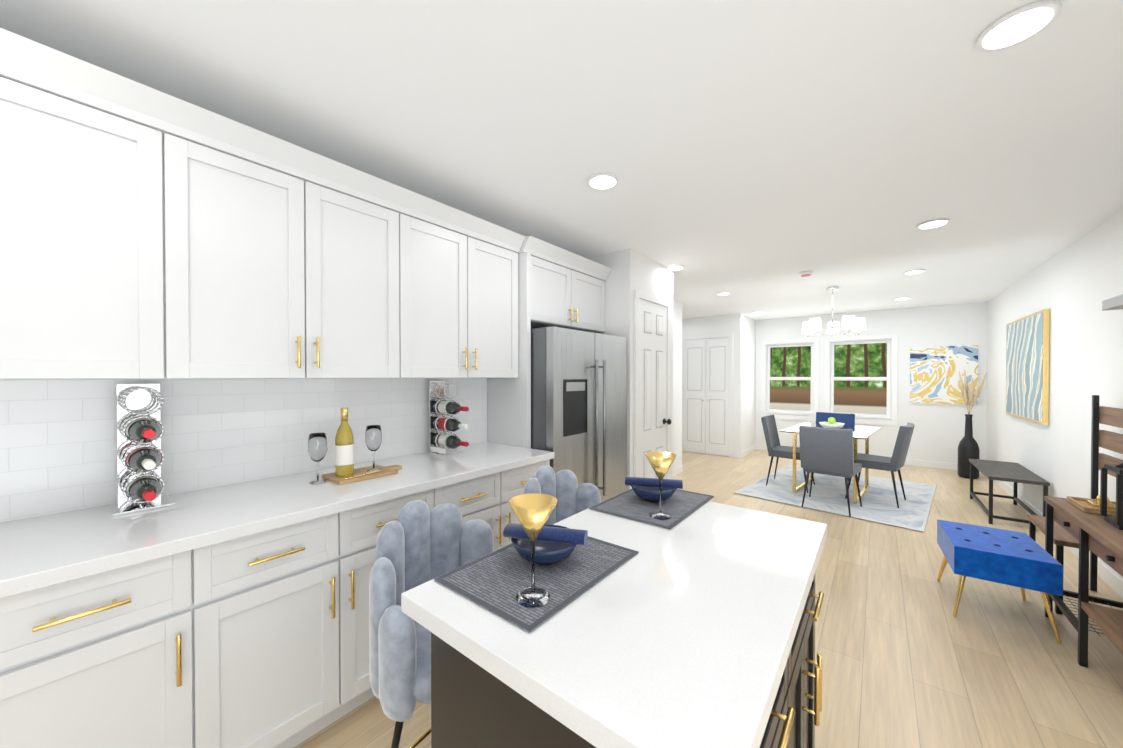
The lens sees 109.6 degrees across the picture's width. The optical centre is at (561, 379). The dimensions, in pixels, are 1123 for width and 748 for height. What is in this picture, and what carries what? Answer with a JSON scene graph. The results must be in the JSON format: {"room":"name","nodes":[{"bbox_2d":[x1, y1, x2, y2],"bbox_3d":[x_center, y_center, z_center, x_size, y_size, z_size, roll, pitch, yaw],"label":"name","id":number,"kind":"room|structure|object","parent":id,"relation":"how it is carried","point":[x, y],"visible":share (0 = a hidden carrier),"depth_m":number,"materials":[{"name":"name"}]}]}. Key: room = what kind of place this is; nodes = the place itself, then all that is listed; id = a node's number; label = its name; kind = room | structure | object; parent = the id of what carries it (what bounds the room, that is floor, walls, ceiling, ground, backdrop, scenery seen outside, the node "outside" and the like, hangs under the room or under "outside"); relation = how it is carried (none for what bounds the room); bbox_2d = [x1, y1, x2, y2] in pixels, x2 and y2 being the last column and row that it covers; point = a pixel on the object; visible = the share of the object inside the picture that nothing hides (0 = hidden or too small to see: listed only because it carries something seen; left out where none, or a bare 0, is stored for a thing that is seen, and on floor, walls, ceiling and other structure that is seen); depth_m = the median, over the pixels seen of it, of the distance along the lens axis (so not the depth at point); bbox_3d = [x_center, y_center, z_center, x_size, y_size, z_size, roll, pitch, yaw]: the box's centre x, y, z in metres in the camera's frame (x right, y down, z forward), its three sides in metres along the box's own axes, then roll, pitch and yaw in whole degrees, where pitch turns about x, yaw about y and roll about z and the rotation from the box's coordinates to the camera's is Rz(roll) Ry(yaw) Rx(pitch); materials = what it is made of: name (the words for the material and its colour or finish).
{"room":"kitchen","nodes":[
{"label":"kitchen","id":0,"kind":"room"},
{"bbox_2d":[107,300,681,468],"bbox_3d":[-0.556,0.134,2.941,0.120,2.440,7.220,0,1,39],"label":"wall","id":1,"kind":"structure","parent":0,"point":[677,379],"depth_m":5.56,"materials":[{"name":"white paint"}]},
{"bbox_2d":[0,32,195,379],"bbox_3d":[-1.728,-0.465,1.106,0.327,0.930,0.961,0,1,39],"label":"upper cabinet","id":2,"kind":"object","parent":1,"relation":"attached to","point":[146,232],"depth_m":1.21,"materials":[{"name":"white wood"}]},
{"bbox_2d":[0,378,486,522],"bbox_3d":[-1.445,0.225,1.721,0.010,0.458,2.905,0,1,39],"label":"tile backsplash","id":3,"kind":"structure","parent":1,"relation":"attached to","point":[58,446],"depth_m":1.66,"materials":[{"name":"white tile"}]},
{"bbox_2d":[192,108,415,378],"bbox_3d":[-1.202,-0.471,1.764,0.327,0.930,0.961,0,1,39],"label":"upper cabinet","id":4,"kind":"object","parent":1,"relation":"attached to","point":[306,263],"depth_m":1.63,"materials":[{"name":"white wood"}]},
{"bbox_2d":[416,196,519,377],"bbox_3d":[-0.695,-0.476,2.399,0.327,0.930,0.902,0,1,39],"label":"upper cabinet","id":5,"kind":"object","parent":1,"relation":"attached to","point":[467,267],"depth_m":2.29,"materials":[{"name":"white wood"}]},
{"bbox_2d":[0,0,1122,319],"bbox_3d":[1.207,-1.119,3.263,4.860,0.060,9.940,0,1,39],"label":"ceiling","id":6,"kind":"structure","parent":0,"point":[756,154],"depth_m":1.61,"materials":[{"name":"white paint"}]},
{"bbox_2d":[587,173,618,189],"bbox_3d":[0.223,-1.071,2.142,0.170,0.012,0.170,0,1,39],"label":"recessed light","id":7,"kind":"object","parent":6,"relation":"in","point":[601,181],"visible":0.98,"depth_m":2.13,"materials":[{"name":"white plastic"}]},
{"bbox_2d":[667,265,684,270],"bbox_3d":[1.107,-1.086,3.842,0.170,0.012,0.170,0,1,39],"label":"recessed light","id":8,"kind":"object","parent":6,"relation":"in","point":[675,267],"visible":0.92,"depth_m":3.81,"materials":[{"name":"white plastic"}]},
{"bbox_2d":[717,292,730,294],"bbox_3d":[2.068,-1.097,5.045,0.170,0.012,0.170,0,1,39],"label":"recessed light","id":9,"kind":"object","parent":6,"relation":"in","point":[724,293],"visible":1,"depth_m":5.00,"materials":[{"name":"white plastic"}]},
{"bbox_2d":[799,271,812,276],"bbox_3d":[2.481,-1.075,4.025,0.120,0.038,0.120,0,1,39],"label":"smoke detector","id":10,"kind":"object","parent":6,"relation":"attached to","point":[805,273],"visible":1,"depth_m":3.99,"materials":[{"name":"white plastic"}]},
{"bbox_2d":[802,287,865,337],"bbox_3d":[3.247,-0.814,4.750,0.643,0.572,0.624,0,1,39],"label":"chandelier","id":11,"kind":"object","parent":6,"relation":"hanging from","point":[812,325],"visible":1,"depth_m":4.63,"materials":[{"name":"silver metal"}]},
{"bbox_2d":[894,297,910,299],"bbox_3d":[4.615,-1.100,5.366,0.170,0.012,0.170,0,1,39],"label":"recessed light","id":12,"kind":"object","parent":6,"relation":"in","point":[903,298],"visible":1,"depth_m":5.33,"materials":[{"name":"white plastic"}]},
{"bbox_2d":[903,269,925,274],"bbox_3d":[3.559,-1.088,3.996,0.170,0.012,0.170,0,1,39],"label":"recessed light","id":13,"kind":"object","parent":6,"relation":"in","point":[917,271],"visible":1,"depth_m":3.98,"materials":[{"name":"white plastic"}]},
{"bbox_2d":[916,219,949,228],"bbox_3d":[2.568,-1.077,2.739,0.170,0.012,0.170,0,1,39],"label":"recessed light","id":14,"kind":"object","parent":6,"relation":"in","point":[935,223],"visible":0.98,"depth_m":2.73,"materials":[{"name":"white plastic"}]},
{"bbox_2d":[976,0,1061,51],"bbox_3d":[1.375,-1.063,1.197,0.170,0.012,0.170,0,1,39],"label":"recessed light","id":15,"kind":"object","parent":6,"relation":"in","point":[1018,25],"visible":0.98,"depth_m":1.19,"materials":[{"name":"white plastic"}]},
{"bbox_2d":[587,249,672,489],"bbox_3d":[0.610,0.126,3.824,0.600,2.440,0.885,0,1,39],"label":"wall","id":16,"kind":"structure","parent":0,"point":[631,272],"depth_m":3.37,"materials":[{"name":"white paint"}]},
{"bbox_2d":[634,289,671,478],"bbox_3d":[0.862,0.293,3.589,0.085,2.110,0.700,0,1,39],"label":"door","id":17,"kind":"structure","parent":16,"relation":"in","point":[652,421],"depth_m":3.55,"materials":[{"name":"white wood"}]},
{"bbox_2d":[673,465,682,475],"bbox_3d":[1.204,1.286,5.046,0.014,0.100,1.750,0,1,39],"label":"baseboard","id":18,"kind":"structure","parent":16,"relation":"attached to","point":[677,470],"depth_m":5.57,"materials":[{"name":"white"}]},
{"bbox_2d":[294,449,1122,747],"bbox_3d":[1.207,1.381,3.284,4.860,0.060,9.940,0,1,39],"label":"floor","id":19,"kind":"structure","parent":0,"point":[909,660],"depth_m":2.01,"materials":[{"name":"brown wood"}]},
{"bbox_2d":[0,541,227,747],"bbox_3d":[-1.472,0.935,1.219,0.602,0.868,0.535,0,1,39],"label":"base cabinet","id":20,"kind":"object","parent":19,"relation":"on","point":[136,655],"depth_m":1.09,"materials":[{"name":"white wood"}]},
{"bbox_2d":[228,485,447,747],"bbox_3d":[-1.084,0.931,1.705,0.602,0.868,0.949,0,1,39],"label":"base cabinet","id":21,"kind":"object","parent":19,"relation":"on","point":[259,640],"depth_m":1.42,"materials":[{"name":"white wood"}]},
{"bbox_2d":[0,442,553,597],"bbox_3d":[-1.202,0.476,1.524,0.638,0.040,2.915,0,1,39],"label":"countertop","id":22,"kind":"structure","parent":21,"relation":"on","point":[38,552],"depth_m":1.33,"materials":[{"name":"white stone"}]},
{"bbox_2d":[109,384,174,515],"bbox_3d":[-1.463,0.236,1.389,0.300,0.440,0.150,0,1,39],"label":"wine rack","id":23,"kind":"object","parent":22,"relation":"on","point":[140,453],"visible":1,"depth_m":1.40,"materials":[{"name":"silver metal"}]},
{"bbox_2d":[307,433,327,483],"bbox_3d":[-1.081,0.346,1.756,0.076,0.215,0.076,0,1,39],"label":"wine glass","id":24,"kind":"object","parent":22,"relation":"on","point":[317,447],"visible":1,"depth_m":1.73,"materials":[{"name":"white"}]},
{"bbox_2d":[321,465,401,484],"bbox_3d":[-0.931,0.440,1.897,0.200,0.024,0.325,0,1,39],"label":"cutting board","id":25,"kind":"object","parent":22,"relation":"on","point":[361,474],"visible":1,"depth_m":1.83,"materials":[{"name":"brown wood"}]},
{"bbox_2d":[335,408,353,476],"bbox_3d":[-1.000,0.282,1.825,0.078,0.308,0.078,0,1,39],"label":"wine bottle","id":26,"kind":"object","parent":25,"relation":"on","point":[344,451],"visible":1,"depth_m":1.80,"materials":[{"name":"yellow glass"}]},
{"bbox_2d":[365,425,381,471],"bbox_3d":[-0.906,0.328,1.911,0.076,0.215,0.076,0,1,39],"label":"wine glass","id":27,"kind":"object","parent":25,"relation":"on","point":[373,437],"visible":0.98,"depth_m":1.89,"materials":[{"name":"white"}]},
{"bbox_2d":[426,381,468,455],"bbox_3d":[-0.664,0.228,2.389,0.300,0.440,0.150,0,1,39],"label":"wine rack","id":28,"kind":"object","parent":22,"relation":"on","point":[441,424],"visible":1,"depth_m":2.41,"materials":[{"name":"silver metal"}]},
{"bbox_2d":[369,500,501,747],"bbox_3d":[-0.333,0.892,1.246,0.470,0.956,0.498,0,1,39],"label":"stool","id":29,"kind":"object","parent":19,"relation":"on","point":[418,543],"visible":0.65,"depth_m":1.19,"materials":[{"name":"grey fabric"}]},
{"bbox_2d":[448,459,549,549],"bbox_3d":[-0.585,0.925,2.330,0.602,0.868,0.890,0,1,39],"label":"base cabinet","id":30,"kind":"object","parent":19,"relation":"on","point":[485,498],"depth_m":2.13,"materials":[{"name":"white wood"}]},
{"bbox_2d":[487,236,611,447],"bbox_3d":[-0.053,0.202,3.129,0.427,2.300,1.023,0,1,39],"label":"tall cabinet","id":31,"kind":"object","parent":19,"relation":"on","point":[560,287],"visible":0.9,"depth_m":2.80,"materials":[{"name":"white wood"}]},
{"bbox_2d":[524,466,600,524],"bbox_3d":[0.067,0.887,1.746,0.470,0.956,0.498,0,1,39],"label":"stool","id":32,"kind":"object","parent":19,"relation":"on","point":[567,492],"visible":0.21,"depth_m":1.91,"materials":[{"name":"grey fabric"}]},
{"bbox_2d":[531,326,626,501],"bbox_3d":[0.052,0.503,3.068,0.616,1.700,0.950,0,1,39],"label":"fridge","id":33,"kind":"object","parent":19,"relation":"on","point":[579,403],"visible":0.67,"depth_m":2.79,"materials":[{"name":"grey metal"}]},
{"bbox_2d":[401,490,826,747],"bbox_3d":[0.254,0.915,1.060,0.693,0.910,1.061,0,1,39],"label":"kitchen island","id":34,"kind":"object","parent":19,"relation":"on","point":[696,629],"visible":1,"depth_m":0.75,"materials":[{"name":"white stone"}]},
{"bbox_2d":[434,536,637,632],"bbox_3d":[-0.044,0.458,0.980,0.300,0.004,0.420,0,1,39],"label":"placemat","id":35,"kind":"object","parent":34,"relation":"on","point":[496,581],"visible":0.81,"depth_m":0.91,"materials":[{"name":"grey fabric"}]},
{"bbox_2d":[508,493,557,607],"bbox_3d":[-0.060,0.355,0.832,0.104,0.205,0.104,0,1,39],"label":"martini glass","id":36,"kind":"object","parent":35,"relation":"on","point":[532,511],"visible":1,"depth_m":0.82,"materials":[{"name":"gold"}]},
{"bbox_2d":[503,523,587,564],"bbox_3d":[-0.041,0.418,1.016,0.214,0.077,0.176,0,1,39],"label":"bowl","id":37,"kind":"object","parent":35,"relation":"on","point":[554,544],"visible":0.94,"depth_m":0.99,"materials":[{"name":"blue ceramic"}]},
{"bbox_2d":[589,489,713,529],"bbox_3d":[0.346,0.454,1.469,0.300,0.004,0.420,0,1,39],"label":"placemat","id":38,"kind":"object","parent":34,"relation":"on","point":[679,506],"visible":0.83,"depth_m":1.42,"materials":[{"name":"grey fabric"}]},
{"bbox_2d":[625,477,682,501],"bbox_3d":[0.349,0.413,1.504,0.214,0.077,0.176,0,1,39],"label":"bowl","id":39,"kind":"object","parent":38,"relation":"on","point":[646,489],"visible":0.96,"depth_m":1.47,"materials":[{"name":"blue ceramic"}]},
{"bbox_2d":[645,452,676,519],"bbox_3d":[0.330,0.351,1.320,0.104,0.205,0.104,0,1,39],"label":"martini glass","id":40,"kind":"object","parent":38,"relation":"on","point":[661,463],"visible":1,"depth_m":1.30,"materials":[{"name":"gold"}]},
{"bbox_2d":[733,464,936,532],"bbox_3d":[3.382,1.332,4.837,2.200,0.012,1.660,0,1,-44],"label":"dining rug","id":41,"kind":"object","parent":19,"relation":"on","point":[878,500],"visible":0.85,"depth_m":4.52,"materials":[{"name":"grey fabric"}]},
{"bbox_2d":[761,415,814,492],"bbox_3d":[2.835,0.895,4.984,0.555,0.860,0.484,0,1,39],"label":"dining chair","id":42,"kind":"object","parent":41,"relation":"on","point":[775,448],"visible":0.83,"depth_m":4.95,"materials":[{"name":"grey fabric"}]},
{"bbox_2d":[779,422,880,503],"bbox_3d":[3.235,0.957,4.746,0.800,0.738,1.200,0,1,45],"label":"dining table","id":43,"kind":"object","parent":41,"relation":"on","point":[863,432],"visible":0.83,"depth_m":4.64,"materials":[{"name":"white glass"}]},
{"bbox_2d":[819,417,844,428],"bbox_3d":[3.235,0.517,4.742,0.259,0.141,0.259,0,1,39],"label":"fruit bowl","id":44,"kind":"object","parent":43,"relation":"on","point":[831,423],"visible":0.94,"depth_m":4.69,"materials":[{"name":"white ceramic"}]},
{"bbox_2d":[799,425,861,516],"bbox_3d":[2.788,0.902,4.122,0.482,0.860,0.547,0,1,45],"label":"dining chair","id":45,"kind":"object","parent":41,"relation":"on","point":[827,451],"visible":0.98,"depth_m":3.95,"materials":[{"name":"grey fabric"}]},
{"bbox_2d":[806,412,854,481],"bbox_3d":[3.681,0.891,5.397,0.482,0.860,0.547,0,1,45],"label":"dining chair","id":46,"kind":"object","parent":41,"relation":"on","point":[847,419],"visible":0.27,"depth_m":5.51,"materials":[{"name":"blue fabric"}]},
{"bbox_2d":[845,423,914,507],"bbox_3d":[3.524,0.900,4.372,0.482,0.860,0.547,0,1,-41],"label":"dining chair","id":47,"kind":"object","parent":41,"relation":"on","point":[895,462],"visible":0.83,"depth_m":4.16,"materials":[{"name":"grey fabric"}]},
{"bbox_2d":[957,369,986,478],"bbox_3d":[5.570,0.593,5.386,0.271,1.476,0.210,0,1,39],"label":"vase","id":48,"kind":"object","parent":19,"relation":"on","point":[968,447],"visible":0.98,"depth_m":5.36,"materials":[{"name":"black metal"}]},
{"bbox_2d":[937,520,1062,643],"bbox_3d":[2.550,1.149,2.351,0.427,0.420,0.540,0,1,39],"label":"ottoman","id":49,"kind":"object","parent":19,"relation":"on","point":[1022,561],"visible":1,"depth_m":2.20,"materials":[{"name":"blue fabric"}]},
{"bbox_2d":[969,458,1049,523],"bbox_3d":[4.445,1.119,3.979,0.370,0.449,1.030,0,1,39],"label":"bench","id":50,"kind":"object","parent":19,"relation":"on","point":[1015,473],"visible":0.88,"depth_m":3.83,"materials":[{"name":"black metal"}]},
{"bbox_2d":[1028,395,1122,614],"bbox_3d":[3.191,0.728,2.398,0.380,1.259,0.545,0,1,39],"label":"rack","id":51,"kind":"object","parent":19,"relation":"on","point":[1105,439],"visible":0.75,"depth_m":2.49,"materials":[{"name":"brown wood"}]},
{"bbox_2d":[1044,496,1122,667],"bbox_3d":[2.631,1.019,1.747,0.430,0.689,1.060,0,1,39],"label":"console table","id":52,"kind":"object","parent":19,"relation":"on","point":[1098,536],"visible":0.85,"depth_m":1.88,"materials":[{"name":"brown wood"}]},
{"bbox_2d":[1067,495,1115,515],"bbox_3d":[2.797,0.633,2.047,0.180,0.076,0.240,0,1,39],"label":"tray","id":53,"kind":"object","parent":52,"relation":"on","point":[1087,505],"visible":0.54,"depth_m":2.05,"materials":[{"name":"gold wood"}]},
{"bbox_2d":[1100,463,1122,529],"bbox_3d":[2.619,0.481,1.791,0.176,0.383,0.176,0,1,39],"label":"lantern","id":54,"kind":"object","parent":52,"relation":"on","point":[1117,521],"visible":1,"depth_m":1.83,"materials":[{"name":"black metal"}]},
{"bbox_2d":[682,314,741,456],"bbox_3d":[2.389,0.096,7.269,1.720,2.440,0.120,0,1,39],"label":"wall","id":55,"kind":"structure","parent":0,"point":[741,328],"depth_m":6.75,"materials":[{"name":"white paint"}]},
{"bbox_2d":[682,334,732,456],"bbox_3d":[2.559,0.263,7.030,0.915,2.110,0.040,0,1,39],"label":"bifold closet door","id":56,"kind":"structure","parent":55,"relation":"in","point":[707,395],"depth_m":7.01,"materials":[{"name":"white wood"}]},
{"bbox_2d":[742,314,755,450],"bbox_3d":[3.383,0.096,7.231,0.120,2.440,1.040,0,1,39],"label":"wall","id":57,"kind":"structure","parent":0,"point":[748,324],"depth_m":7.10,"materials":[{"name":"white paint"}]},
{"bbox_2d":[739,444,755,457],"bbox_3d":[3.336,1.268,7.084,0.024,0.100,1.024,0,1,39],"label":"baseboard","id":58,"kind":"structure","parent":57,"relation":"attached to","point":[741,454],"depth_m":7.01,"materials":[{"name":"white wood"}]},
{"bbox_2d":[755,302,987,463],"bbox_3d":[4.897,0.102,6.611,3.020,2.440,0.120,0,1,39],"label":"wall","id":59,"kind":"structure","parent":0,"point":[938,434],"depth_m":6.10,"materials":[{"name":"white paint"}]},
{"bbox_2d":[761,338,818,420],"bbox_3d":[4.144,-0.008,7.197,0.910,1.450,0.142,0,1,39],"label":"window","id":60,"kind":"structure","parent":59,"relation":"in","point":[767,345],"depth_m":7.16,"materials":[{"name":"white wood"}]},
{"bbox_2d":[824,334,897,425],"bbox_3d":[4.937,-0.003,6.564,0.960,1.450,0.142,0,1,39],"label":"window","id":61,"kind":"structure","parent":59,"relation":"in","point":[891,341],"depth_m":6.45,"materials":[{"name":"white wood"}]},
{"bbox_2d":[756,444,980,472],"bbox_3d":[4.842,1.272,6.576,2.990,0.100,0.017,0,1,39],"label":"baseboard","id":62,"kind":"structure","parent":59,"relation":"attached to","point":[911,462],"depth_m":6.01,"materials":[{"name":"white"}]},
{"bbox_2d":[909,345,978,404],"bbox_3d":[5.668,-0.072,5.892,0.740,0.860,0.032,0,1,39],"label":"picture","id":63,"kind":"object","parent":59,"relation":"attached to","point":[934,378],"visible":0.93,"depth_m":5.89,"materials":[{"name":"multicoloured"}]},
{"bbox_2d":[986,210,1122,579],"bbox_3d":[3.059,0.144,1.795,0.120,2.440,9.940,0,1,39],"label":"wall","id":64,"kind":"structure","parent":0,"point":[1073,286],"depth_m":3.23,"materials":[{"name":"white paint"}]},
{"bbox_2d":[1006,309,1049,424],"bbox_3d":[4.805,-0.121,4.109,0.037,1.050,1.340,0,1,39],"label":"picture","id":65,"kind":"object","parent":64,"relation":"attached to","point":[1027,362],"visible":1,"depth_m":3.92,"materials":[{"name":"paper"}]},
{"bbox_2d":[993,480,1122,597],"bbox_3d":[3.006,1.314,1.847,0.017,0.100,9.700,0,1,39],"label":"baseboard","id":66,"kind":"structure","parent":64,"relation":"attached to","point":[1111,579],"depth_m":2.72,"materials":[{"name":"white"}]},
{"bbox_2d":[1102,294,1122,310],"bbox_3d":[2.774,-0.336,1.724,0.237,0.199,1.040,0,1,39],"label":"wall shelf","id":67,"kind":"object","parent":64,"relation":"attached to","point":[1115,303],"visible":1,"depth_m":2.10,"materials":[{"name":"grey wood"}]},
{"label":"outside","id":68,"kind":"structure","parent":0,"visible":0},
{"bbox_2d":[770,343,886,414],"bbox_3d":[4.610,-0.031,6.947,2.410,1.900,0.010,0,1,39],"label":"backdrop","id":69,"kind":"structure","parent":68,"point":[862,360],"depth_m":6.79,"materials":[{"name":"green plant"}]}
]}

